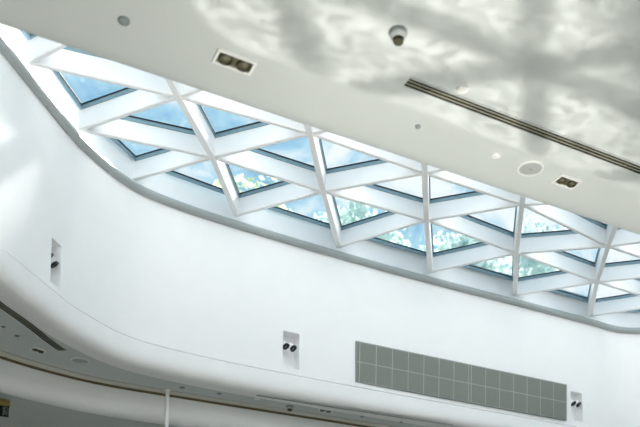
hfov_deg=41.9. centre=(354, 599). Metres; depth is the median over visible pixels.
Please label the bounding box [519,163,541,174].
grille
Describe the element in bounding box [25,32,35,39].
skylight window
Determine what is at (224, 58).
recessed light
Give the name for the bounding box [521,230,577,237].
skylight window
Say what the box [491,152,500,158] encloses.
ceiling sensor
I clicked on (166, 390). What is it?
support pole
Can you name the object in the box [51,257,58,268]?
spotlight
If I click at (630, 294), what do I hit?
skylight window
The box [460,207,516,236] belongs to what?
skylight window
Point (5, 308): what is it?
ceiling vent
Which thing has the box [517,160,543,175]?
ceiling speaker
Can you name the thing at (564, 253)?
skylight window
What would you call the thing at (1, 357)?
trim
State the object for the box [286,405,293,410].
smoke detector
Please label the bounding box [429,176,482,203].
skylight window
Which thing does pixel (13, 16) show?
trim
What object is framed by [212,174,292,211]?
tree
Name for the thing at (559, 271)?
skylight window
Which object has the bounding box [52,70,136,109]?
skylight window
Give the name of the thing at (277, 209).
skylight window
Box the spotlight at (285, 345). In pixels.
[283,341,288,349]
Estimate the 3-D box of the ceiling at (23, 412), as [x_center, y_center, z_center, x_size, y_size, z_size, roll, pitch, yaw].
[1.734,-3.383,12.530,46.613,0.120,17.064,3,-4,-27]
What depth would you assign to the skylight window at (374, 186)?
15.02 m
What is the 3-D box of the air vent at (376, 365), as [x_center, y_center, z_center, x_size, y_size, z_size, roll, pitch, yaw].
[2.381,-4.595,17.801,5.379,0.824,0.210,3,-4,-27]
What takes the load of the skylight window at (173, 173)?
attached to the lattice
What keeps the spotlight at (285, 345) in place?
attached to the wall
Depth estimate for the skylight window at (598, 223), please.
15.92 m
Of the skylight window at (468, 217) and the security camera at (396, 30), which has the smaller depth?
the security camera at (396, 30)
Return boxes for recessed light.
[28,347,47,353]
[212,48,257,75]
[317,408,332,412]
[551,174,582,189]
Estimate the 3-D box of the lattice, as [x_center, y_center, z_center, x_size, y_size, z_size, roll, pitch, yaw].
[2.151,-7.211,13.479,19.918,0.314,7.721,3,-4,-27]
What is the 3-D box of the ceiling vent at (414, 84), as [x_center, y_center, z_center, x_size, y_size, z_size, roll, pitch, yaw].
[6.055,-4.055,9.844,12.620,0.008,0.125,3,-4,-27]
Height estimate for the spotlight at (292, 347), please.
0.171 m
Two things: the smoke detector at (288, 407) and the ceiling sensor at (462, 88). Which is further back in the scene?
the smoke detector at (288, 407)
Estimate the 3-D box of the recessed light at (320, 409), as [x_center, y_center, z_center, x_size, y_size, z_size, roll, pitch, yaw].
[-0.572,-3.759,16.591,0.300,0.030,0.140,3,-4,-27]
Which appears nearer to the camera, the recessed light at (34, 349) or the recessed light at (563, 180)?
the recessed light at (563, 180)
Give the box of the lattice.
[27,36,639,315]
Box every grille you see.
[72,359,87,363]
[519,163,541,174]
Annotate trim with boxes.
[0,1,639,234]
[0,35,639,333]
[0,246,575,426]
[0,350,395,426]
[0,356,371,426]
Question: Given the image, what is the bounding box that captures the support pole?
[164,389,170,426]
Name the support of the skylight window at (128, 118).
attached to the lattice
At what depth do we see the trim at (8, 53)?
15.41 m
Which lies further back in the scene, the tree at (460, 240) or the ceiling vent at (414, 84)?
the tree at (460, 240)
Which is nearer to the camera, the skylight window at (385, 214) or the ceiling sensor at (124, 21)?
the ceiling sensor at (124, 21)
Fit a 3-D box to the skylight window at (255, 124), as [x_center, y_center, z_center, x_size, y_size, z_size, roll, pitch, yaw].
[-1.877,-7.517,12.981,1.894,0.092,1.247,3,-4,-27]
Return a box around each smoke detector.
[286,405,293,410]
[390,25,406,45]
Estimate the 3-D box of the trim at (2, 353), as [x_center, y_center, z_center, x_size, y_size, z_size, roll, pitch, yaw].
[2.491,-4.078,10.896,41.929,0.062,14.124,3,-4,-27]
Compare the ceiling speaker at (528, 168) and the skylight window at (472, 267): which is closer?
the ceiling speaker at (528, 168)
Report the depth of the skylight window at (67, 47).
11.55 m
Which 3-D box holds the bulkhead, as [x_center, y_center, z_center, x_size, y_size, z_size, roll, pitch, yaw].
[2.393,-3.759,11.075,42.298,0.480,14.208,3,-4,-27]
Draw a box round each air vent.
[256,395,451,425]
[355,341,566,420]
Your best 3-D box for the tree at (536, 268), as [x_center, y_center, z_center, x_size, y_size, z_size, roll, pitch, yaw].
[9.364,-8.765,47.049,5.807,26.683,6.952,3,-4,-27]
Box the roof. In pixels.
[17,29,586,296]
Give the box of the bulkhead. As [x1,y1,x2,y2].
[0,359,357,426]
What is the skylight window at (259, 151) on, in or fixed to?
attached to the lattice
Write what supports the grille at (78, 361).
attached to the ceiling speaker at (77, 360)
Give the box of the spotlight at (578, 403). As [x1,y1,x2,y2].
[575,400,581,406]
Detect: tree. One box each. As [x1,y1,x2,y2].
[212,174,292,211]
[313,200,411,246]
[418,231,511,274]
[488,213,565,276]
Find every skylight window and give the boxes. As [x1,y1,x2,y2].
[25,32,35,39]
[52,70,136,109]
[63,46,108,59]
[111,138,170,160]
[121,115,195,134]
[166,171,224,194]
[197,104,269,137]
[225,163,291,197]
[249,148,314,171]
[268,206,330,228]
[319,139,386,173]
[332,196,395,230]
[365,184,422,202]
[367,237,426,256]
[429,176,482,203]
[431,224,487,256]
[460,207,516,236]
[461,255,513,280]
[518,266,566,280]
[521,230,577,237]
[551,284,590,301]
[556,248,599,266]
[574,213,607,228]
[595,293,636,301]
[604,259,639,266]
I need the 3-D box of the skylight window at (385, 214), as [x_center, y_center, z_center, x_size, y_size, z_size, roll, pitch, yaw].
[0.037,-7.322,15.643,1.962,0.092,1.592,3,-4,-27]
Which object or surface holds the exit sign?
hanging from the ceiling at (23, 412)
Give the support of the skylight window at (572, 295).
attached to the lattice
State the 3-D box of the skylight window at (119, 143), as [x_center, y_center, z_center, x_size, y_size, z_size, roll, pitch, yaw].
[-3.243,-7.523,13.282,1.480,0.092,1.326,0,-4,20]
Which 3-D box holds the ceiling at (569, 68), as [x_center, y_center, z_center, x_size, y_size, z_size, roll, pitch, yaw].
[4.211,-4.230,7.553,42.000,0.001,21.189,3,-4,-27]
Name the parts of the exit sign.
panel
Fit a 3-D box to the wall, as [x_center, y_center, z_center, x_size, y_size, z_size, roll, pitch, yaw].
[1.669,-5.882,14.107,19.299,3.095,6.656,3,-4,-27]
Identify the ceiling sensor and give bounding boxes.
[118,16,129,25]
[457,84,468,93]
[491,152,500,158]
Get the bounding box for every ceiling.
[0,0,639,426]
[0,392,176,426]
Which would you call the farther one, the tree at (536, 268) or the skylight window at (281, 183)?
the tree at (536, 268)
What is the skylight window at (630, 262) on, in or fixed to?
attached to the lattice
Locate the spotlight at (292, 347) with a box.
[289,343,296,351]
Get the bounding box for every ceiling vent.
[0,300,66,350]
[403,77,639,174]
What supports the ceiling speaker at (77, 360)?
attached to the ceiling at (569, 68)
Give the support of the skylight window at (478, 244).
attached to the lattice
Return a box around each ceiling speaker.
[70,357,89,363]
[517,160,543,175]
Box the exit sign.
[0,399,9,416]
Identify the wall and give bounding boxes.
[0,24,639,426]
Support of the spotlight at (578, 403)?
attached to the wall
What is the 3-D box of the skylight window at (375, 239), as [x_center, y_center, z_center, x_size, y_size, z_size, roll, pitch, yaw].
[1.024,-7.271,16.204,2.041,0.092,1.642,3,-4,-27]
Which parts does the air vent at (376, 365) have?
panel, panel, panel, panel, panel, panel, panel, panel, panel, panel, panel, panel, panel, panel, panel, panel, panel, panel, panel, panel, panel, panel, panel, panel, panel, panel, panel, panel, panel, panel, panel, panel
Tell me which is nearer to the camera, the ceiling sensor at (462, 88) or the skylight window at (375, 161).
the ceiling sensor at (462, 88)
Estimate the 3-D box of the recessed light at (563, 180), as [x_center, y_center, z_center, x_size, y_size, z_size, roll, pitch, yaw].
[2.140,-4.204,8.401,0.270,0.030,0.160,3,-4,-27]
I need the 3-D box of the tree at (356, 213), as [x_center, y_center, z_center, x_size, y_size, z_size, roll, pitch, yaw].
[-0.428,-8.079,40.728,6.618,24.206,5.094,1,-3,-1]
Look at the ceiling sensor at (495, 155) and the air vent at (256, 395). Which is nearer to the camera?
the ceiling sensor at (495, 155)

